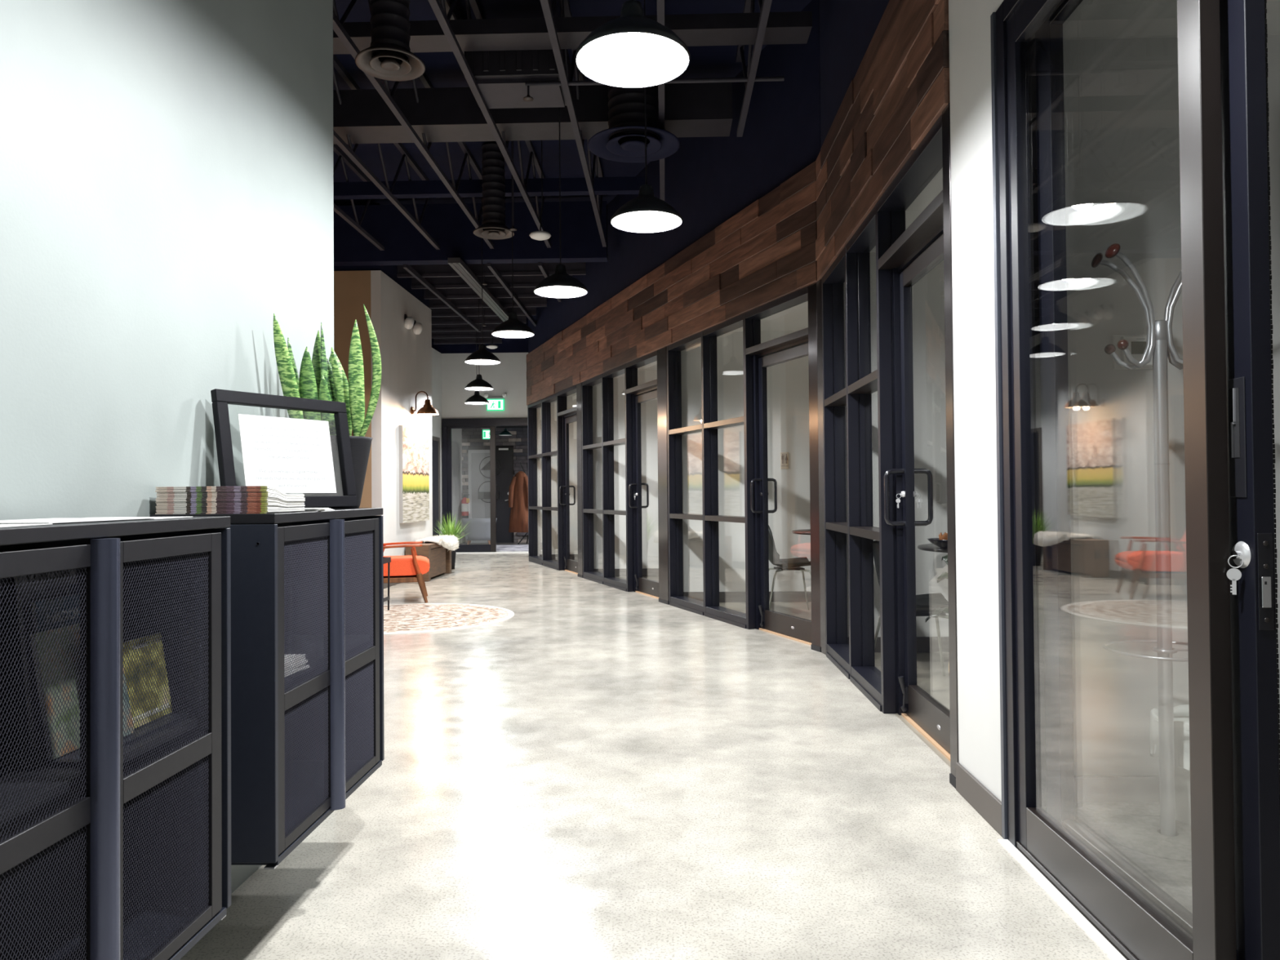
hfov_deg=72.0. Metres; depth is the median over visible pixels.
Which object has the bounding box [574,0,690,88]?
pendant lamp
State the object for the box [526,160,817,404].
wall
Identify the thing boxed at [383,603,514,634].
round rug
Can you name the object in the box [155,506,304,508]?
magazine
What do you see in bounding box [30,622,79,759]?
magazine
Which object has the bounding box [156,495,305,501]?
magazine
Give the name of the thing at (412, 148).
ceiling
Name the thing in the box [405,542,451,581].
bench
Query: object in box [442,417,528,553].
door
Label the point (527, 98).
sprinkler
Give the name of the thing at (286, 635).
shelf
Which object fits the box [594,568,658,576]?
baseboard
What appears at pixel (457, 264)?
ceiling vent
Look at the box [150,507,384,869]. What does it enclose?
upper cabinet
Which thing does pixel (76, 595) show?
magazine
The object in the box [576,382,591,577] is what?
trim
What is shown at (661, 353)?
trim
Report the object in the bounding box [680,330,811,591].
wall
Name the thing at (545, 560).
window
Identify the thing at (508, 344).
wall
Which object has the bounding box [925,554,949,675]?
shell chair
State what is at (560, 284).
pendant lamp
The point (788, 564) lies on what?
shell chair
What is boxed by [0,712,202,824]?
shelf
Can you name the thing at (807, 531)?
round table
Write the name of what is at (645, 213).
pendant lamp
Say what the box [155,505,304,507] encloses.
magazine
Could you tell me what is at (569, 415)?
door
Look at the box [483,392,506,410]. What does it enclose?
exit sign
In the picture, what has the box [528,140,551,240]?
ceiling disc
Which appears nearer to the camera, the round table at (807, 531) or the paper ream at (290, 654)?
the paper ream at (290, 654)
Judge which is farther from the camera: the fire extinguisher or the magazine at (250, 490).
the fire extinguisher
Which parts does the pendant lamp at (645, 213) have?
cord, lamp shade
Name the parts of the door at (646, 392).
handle, handle, rail, rail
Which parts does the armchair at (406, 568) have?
seat frame, armrest, armrest, leg, leg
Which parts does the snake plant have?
pot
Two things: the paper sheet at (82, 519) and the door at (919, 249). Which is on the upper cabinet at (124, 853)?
the paper sheet at (82, 519)
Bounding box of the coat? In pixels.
[508,471,528,532]
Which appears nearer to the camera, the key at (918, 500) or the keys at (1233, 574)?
the keys at (1233, 574)
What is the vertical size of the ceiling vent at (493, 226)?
0.868 m
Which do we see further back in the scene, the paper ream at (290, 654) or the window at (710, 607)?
the window at (710, 607)
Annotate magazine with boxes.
[14,568,76,746]
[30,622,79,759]
[31,594,79,632]
[123,632,172,728]
[123,668,134,736]
[155,485,304,494]
[155,487,304,495]
[155,488,296,496]
[155,489,293,497]
[155,497,304,502]
[155,498,303,502]
[155,499,304,503]
[155,501,303,505]
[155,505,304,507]
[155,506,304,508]
[155,507,304,510]
[155,509,301,511]
[155,511,303,514]
[156,491,300,498]
[156,493,305,499]
[156,493,305,500]
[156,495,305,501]
[156,502,305,506]
[156,503,305,506]
[156,510,303,512]
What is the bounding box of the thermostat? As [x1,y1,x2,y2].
[1112,334,1152,369]
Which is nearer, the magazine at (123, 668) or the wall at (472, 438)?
the magazine at (123, 668)
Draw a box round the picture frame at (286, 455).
[210,388,357,507]
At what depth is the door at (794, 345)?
7.12 m
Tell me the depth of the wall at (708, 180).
7.14 m
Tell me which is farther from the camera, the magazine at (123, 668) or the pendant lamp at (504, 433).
the pendant lamp at (504, 433)
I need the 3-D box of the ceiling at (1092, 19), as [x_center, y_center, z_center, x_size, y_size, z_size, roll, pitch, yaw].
[1.459,-1.594,6.284,6.809,0.080,16.800,-1,-1,2]
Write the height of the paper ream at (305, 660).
0.006 m
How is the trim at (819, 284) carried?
attached to the wall at (708, 180)
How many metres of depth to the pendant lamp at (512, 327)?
8.37 m
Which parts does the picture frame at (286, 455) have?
frame rail, frame rail, frame rail, frame rail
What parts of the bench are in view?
seat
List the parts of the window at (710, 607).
rail, rail, rail, rail, rail, rail, rail, rail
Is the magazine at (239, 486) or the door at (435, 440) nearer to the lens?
the magazine at (239, 486)
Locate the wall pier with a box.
[948,0,1001,801]
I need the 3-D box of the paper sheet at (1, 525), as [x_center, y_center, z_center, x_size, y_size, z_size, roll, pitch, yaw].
[-1.025,0.068,1.249,0.210,0.001,0.280,0,-1,-4]
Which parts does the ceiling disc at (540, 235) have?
stem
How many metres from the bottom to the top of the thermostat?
0.124 m
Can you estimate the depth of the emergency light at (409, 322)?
11.50 m
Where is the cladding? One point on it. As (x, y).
(899, 90)
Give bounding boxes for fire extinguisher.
[461,494,469,515]
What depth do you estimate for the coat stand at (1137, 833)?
2.82 m
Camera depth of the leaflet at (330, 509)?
2.35 m
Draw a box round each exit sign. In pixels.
[482,428,489,439]
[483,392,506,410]
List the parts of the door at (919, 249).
handle, rail, handle, rail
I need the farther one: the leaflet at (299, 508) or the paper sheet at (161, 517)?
the leaflet at (299, 508)
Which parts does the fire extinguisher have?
label plate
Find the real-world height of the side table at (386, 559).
0.510 m
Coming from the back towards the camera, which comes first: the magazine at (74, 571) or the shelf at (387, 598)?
the shelf at (387, 598)
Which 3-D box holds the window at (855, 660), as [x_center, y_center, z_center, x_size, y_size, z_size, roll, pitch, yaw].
[1.300,-0.107,5.232,0.146,2.580,1.590,-1,-1,2]
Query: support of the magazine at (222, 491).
on the magazine at (193, 493)
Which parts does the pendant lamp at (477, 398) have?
lamp shade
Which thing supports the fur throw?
on the bench
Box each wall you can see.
[0,0,333,893]
[333,203,528,353]
[333,270,371,507]
[370,270,432,588]
[431,347,442,533]
[441,352,528,453]
[451,428,462,543]
[462,426,528,542]
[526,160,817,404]
[528,0,889,353]
[536,395,577,555]
[592,370,658,568]
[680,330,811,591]
[843,256,948,636]
[1062,35,1279,775]
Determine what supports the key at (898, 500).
hanging from the door at (919, 249)
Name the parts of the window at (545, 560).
rail, rail, rail, rail, rail, rail, rail, rail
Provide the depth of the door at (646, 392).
9.90 m
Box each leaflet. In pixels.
[298,507,328,509]
[303,509,334,511]
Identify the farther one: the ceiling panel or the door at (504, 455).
the door at (504, 455)
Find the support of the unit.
hanging from the ceiling at (412, 148)
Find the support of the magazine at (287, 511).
on the upper cabinet at (310, 584)
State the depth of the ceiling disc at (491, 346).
14.85 m
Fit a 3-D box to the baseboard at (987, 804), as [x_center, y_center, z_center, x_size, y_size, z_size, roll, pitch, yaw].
[1.177,1.101,3.063,0.012,0.105,0.450,-1,-1,2]
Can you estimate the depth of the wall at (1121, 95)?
3.18 m
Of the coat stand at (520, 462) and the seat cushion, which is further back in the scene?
the coat stand at (520, 462)
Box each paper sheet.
[0,517,159,523]
[0,523,52,527]
[116,516,191,519]
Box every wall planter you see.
[477,480,499,502]
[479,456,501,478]
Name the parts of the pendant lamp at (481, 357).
lamp shade, cord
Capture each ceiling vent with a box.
[355,0,425,80]
[447,257,509,321]
[473,143,514,239]
[587,84,680,163]
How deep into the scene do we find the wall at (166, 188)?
2.11 m
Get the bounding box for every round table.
[791,528,810,534]
[917,543,947,552]
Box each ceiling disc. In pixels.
[486,335,497,349]
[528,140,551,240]
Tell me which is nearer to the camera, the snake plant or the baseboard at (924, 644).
the snake plant
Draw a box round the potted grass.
[433,513,469,568]
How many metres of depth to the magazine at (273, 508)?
2.09 m
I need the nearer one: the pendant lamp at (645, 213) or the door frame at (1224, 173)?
the door frame at (1224, 173)
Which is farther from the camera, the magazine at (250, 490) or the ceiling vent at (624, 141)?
the ceiling vent at (624, 141)
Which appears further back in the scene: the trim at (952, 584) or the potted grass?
the potted grass
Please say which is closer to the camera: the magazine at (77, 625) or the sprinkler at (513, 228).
the magazine at (77, 625)
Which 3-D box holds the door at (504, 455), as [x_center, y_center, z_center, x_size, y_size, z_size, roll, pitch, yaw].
[-3.083,0.348,20.041,0.420,2.160,0.102,-1,-1,2]
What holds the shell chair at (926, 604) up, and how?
on the floor
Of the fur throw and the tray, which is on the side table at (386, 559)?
the tray
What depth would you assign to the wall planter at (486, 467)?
20.04 m
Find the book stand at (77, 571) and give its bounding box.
[0,568,194,766]
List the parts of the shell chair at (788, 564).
leg, shell seat, leg, leg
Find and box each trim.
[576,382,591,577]
[657,346,668,604]
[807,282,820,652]
[816,279,848,654]
[942,102,958,788]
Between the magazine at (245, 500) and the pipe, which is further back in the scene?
the pipe
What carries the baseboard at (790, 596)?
attached to the wall at (787, 382)
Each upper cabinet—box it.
[0,515,231,959]
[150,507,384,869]
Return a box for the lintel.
[995,0,1003,12]
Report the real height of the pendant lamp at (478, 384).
1.950 m
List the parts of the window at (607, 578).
rail, rail, rail, rail, rail, rail, rail, rail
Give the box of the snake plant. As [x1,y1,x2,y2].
[273,303,381,508]
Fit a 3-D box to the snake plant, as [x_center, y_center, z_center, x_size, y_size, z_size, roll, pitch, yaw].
[-1.003,-0.229,2.794,0.310,0.639,0.244,0,-1,-29]
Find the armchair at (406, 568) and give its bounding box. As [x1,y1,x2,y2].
[383,541,430,603]
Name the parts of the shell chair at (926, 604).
leg, shell seat, leg, leg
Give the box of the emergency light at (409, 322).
[404,314,422,334]
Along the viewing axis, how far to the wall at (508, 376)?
16.72 m
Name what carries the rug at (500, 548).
on the floor
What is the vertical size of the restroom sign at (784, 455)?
0.170 m
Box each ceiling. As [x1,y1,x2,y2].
[333,0,812,344]
[570,0,1279,395]
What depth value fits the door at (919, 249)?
4.33 m
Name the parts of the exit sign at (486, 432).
lit panel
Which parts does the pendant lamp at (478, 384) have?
lamp shade, cord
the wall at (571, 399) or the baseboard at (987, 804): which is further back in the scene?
the wall at (571, 399)
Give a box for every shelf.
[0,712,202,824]
[284,635,369,681]
[383,595,389,601]
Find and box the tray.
[383,556,391,564]
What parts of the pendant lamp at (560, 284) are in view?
cord, lamp shade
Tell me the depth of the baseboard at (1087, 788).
3.15 m
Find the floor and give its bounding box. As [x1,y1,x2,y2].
[179,542,1192,959]
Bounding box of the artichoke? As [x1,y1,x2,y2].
[938,532,947,539]
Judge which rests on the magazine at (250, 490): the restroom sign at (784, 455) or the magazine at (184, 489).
the magazine at (184, 489)
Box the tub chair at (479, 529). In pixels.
[461,518,497,544]
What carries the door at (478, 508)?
in the wall at (472, 438)
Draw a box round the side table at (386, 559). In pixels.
[383,556,391,610]
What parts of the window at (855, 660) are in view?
rail, rail, rail, rail, rail, rail, rail, rail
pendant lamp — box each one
[464,196,500,364]
[464,298,493,390]
[464,324,488,404]
[491,140,534,337]
[498,428,511,435]
[533,106,587,297]
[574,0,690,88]
[610,0,682,232]
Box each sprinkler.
[482,307,486,326]
[509,140,516,231]
[523,85,533,102]
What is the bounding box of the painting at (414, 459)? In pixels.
[399,425,429,523]
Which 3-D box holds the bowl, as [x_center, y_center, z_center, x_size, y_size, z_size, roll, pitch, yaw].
[1.893,0.394,5.444,0.230,0.060,0.230,-1,-1,2]
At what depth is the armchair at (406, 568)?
9.07 m
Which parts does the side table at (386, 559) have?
leg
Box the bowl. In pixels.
[927,537,947,549]
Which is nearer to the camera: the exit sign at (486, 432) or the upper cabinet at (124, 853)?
the upper cabinet at (124, 853)
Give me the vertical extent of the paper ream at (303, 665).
0.006 m
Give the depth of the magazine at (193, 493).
2.09 m
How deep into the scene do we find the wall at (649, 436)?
11.78 m
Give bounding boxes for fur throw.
[415,534,459,551]
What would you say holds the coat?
hanging from the coat stand at (520, 462)
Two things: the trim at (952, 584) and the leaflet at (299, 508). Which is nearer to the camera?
the leaflet at (299, 508)
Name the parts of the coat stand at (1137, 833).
knob, knob, knob, knob, arm, arm, arm, arm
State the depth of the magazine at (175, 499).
2.09 m
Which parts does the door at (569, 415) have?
handle, rail, handle, rail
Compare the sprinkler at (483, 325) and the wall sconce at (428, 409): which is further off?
the sprinkler at (483, 325)
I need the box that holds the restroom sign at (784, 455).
[780,452,788,469]
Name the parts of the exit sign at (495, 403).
lit panel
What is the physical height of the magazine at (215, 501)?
0.011 m
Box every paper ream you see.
[284,653,305,666]
[284,665,309,676]
[285,659,307,671]
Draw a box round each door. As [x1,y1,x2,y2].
[431,435,440,536]
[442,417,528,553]
[467,449,490,542]
[495,447,514,542]
[557,384,577,574]
[626,350,658,599]
[745,286,811,644]
[877,114,950,760]
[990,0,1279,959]
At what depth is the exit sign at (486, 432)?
18.59 m
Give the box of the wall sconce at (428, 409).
[410,391,439,415]
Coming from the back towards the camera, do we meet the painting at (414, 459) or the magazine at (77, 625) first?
the painting at (414, 459)
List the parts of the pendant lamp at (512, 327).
cord, lamp shade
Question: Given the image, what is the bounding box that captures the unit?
[463,48,572,108]
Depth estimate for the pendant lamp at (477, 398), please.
14.61 m
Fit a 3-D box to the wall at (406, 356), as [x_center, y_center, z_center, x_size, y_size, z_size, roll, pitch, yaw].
[-3.093,-0.585,11.611,0.132,3.790,2.280,-1,-1,2]
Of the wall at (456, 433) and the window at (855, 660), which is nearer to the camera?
the window at (855, 660)
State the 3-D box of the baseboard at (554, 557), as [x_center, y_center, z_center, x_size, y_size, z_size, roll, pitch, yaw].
[1.728,1.258,14.515,6.786,0.105,0.014,-1,-1,2]
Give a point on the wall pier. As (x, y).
(969, 20)
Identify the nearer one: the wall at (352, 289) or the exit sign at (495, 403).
the wall at (352, 289)
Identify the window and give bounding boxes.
[527,392,566,570]
[581,363,637,591]
[666,312,760,629]
[821,202,905,713]
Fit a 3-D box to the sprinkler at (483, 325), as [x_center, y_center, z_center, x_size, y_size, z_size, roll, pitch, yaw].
[-2.395,-2.790,13.513,0.070,0.860,0.070,-1,-1,2]
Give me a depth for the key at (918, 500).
4.37 m
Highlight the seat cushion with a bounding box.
[383,555,430,577]
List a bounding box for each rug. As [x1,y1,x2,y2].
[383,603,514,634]
[496,544,528,551]
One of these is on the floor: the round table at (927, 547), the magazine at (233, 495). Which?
the round table at (927, 547)
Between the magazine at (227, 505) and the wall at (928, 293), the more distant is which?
the wall at (928, 293)
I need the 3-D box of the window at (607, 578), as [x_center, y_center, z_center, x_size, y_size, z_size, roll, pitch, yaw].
[-0.394,-0.014,10.819,0.146,2.580,1.790,0,-1,-20]
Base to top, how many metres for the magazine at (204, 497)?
0.014 m
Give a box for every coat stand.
[517,462,528,544]
[1091,243,1191,862]
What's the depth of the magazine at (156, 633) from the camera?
1.74 m
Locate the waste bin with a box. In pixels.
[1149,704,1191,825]
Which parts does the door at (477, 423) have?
rail, rail, head frame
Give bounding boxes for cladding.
[815,0,950,280]
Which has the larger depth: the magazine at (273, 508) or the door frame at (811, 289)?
the door frame at (811, 289)
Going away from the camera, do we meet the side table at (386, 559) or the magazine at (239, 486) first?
the magazine at (239, 486)
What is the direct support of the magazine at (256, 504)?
on the magazine at (227, 505)
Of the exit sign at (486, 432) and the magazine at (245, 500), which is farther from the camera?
the exit sign at (486, 432)
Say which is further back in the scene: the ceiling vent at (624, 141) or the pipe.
the ceiling vent at (624, 141)
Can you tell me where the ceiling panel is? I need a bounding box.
[475,77,564,108]
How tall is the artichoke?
0.089 m
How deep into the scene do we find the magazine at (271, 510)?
2.09 m
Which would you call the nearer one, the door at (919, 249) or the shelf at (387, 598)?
the door at (919, 249)
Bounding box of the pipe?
[524,75,784,86]
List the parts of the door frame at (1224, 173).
head frame, rail, rail, rail, rail, recessed pull, pull plate, mortise plate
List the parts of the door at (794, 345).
handle, handle, rail, rail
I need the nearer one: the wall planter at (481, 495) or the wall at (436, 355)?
the wall at (436, 355)
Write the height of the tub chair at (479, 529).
0.620 m
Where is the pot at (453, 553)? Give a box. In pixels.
[451,549,456,568]
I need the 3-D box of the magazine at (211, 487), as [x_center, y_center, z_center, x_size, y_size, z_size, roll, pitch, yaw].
[-1.013,0.030,2.199,0.268,0.021,0.215,-1,-1,2]
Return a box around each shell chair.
[768,524,810,610]
[871,540,948,675]
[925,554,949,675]
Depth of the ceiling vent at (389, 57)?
5.22 m
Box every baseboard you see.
[539,554,577,560]
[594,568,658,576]
[683,591,811,602]
[848,636,949,652]
[955,762,1001,835]
[1074,775,1159,802]
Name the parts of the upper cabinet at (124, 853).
panel, panel, panel, rail, rail, panel, panel, panel, rail, panel, panel, rail, rail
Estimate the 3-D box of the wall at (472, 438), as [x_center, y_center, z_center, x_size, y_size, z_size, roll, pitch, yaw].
[-2.242,-0.878,20.108,7.600,4.600,0.155,-1,-1,2]
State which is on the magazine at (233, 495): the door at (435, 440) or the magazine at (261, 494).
the magazine at (261, 494)
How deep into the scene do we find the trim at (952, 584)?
3.34 m
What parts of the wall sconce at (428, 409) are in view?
wall plate, lamp shade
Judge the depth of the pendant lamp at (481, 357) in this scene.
10.09 m
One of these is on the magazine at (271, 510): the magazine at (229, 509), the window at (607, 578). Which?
the magazine at (229, 509)
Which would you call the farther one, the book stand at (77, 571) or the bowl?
the bowl
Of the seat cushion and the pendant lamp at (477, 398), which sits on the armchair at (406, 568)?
the seat cushion
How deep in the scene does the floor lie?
3.03 m
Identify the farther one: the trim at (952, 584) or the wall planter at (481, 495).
the wall planter at (481, 495)
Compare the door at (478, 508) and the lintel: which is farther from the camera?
the door at (478, 508)
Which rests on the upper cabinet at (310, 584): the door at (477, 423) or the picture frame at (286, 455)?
the picture frame at (286, 455)
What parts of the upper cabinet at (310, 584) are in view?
panel, panel, panel, panel, panel, rail, panel, rail, rail, panel, panel, rail, panel, rail, rail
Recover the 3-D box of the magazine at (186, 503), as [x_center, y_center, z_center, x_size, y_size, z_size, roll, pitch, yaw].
[-1.012,0.061,2.199,0.268,0.010,0.215,-1,-1,2]

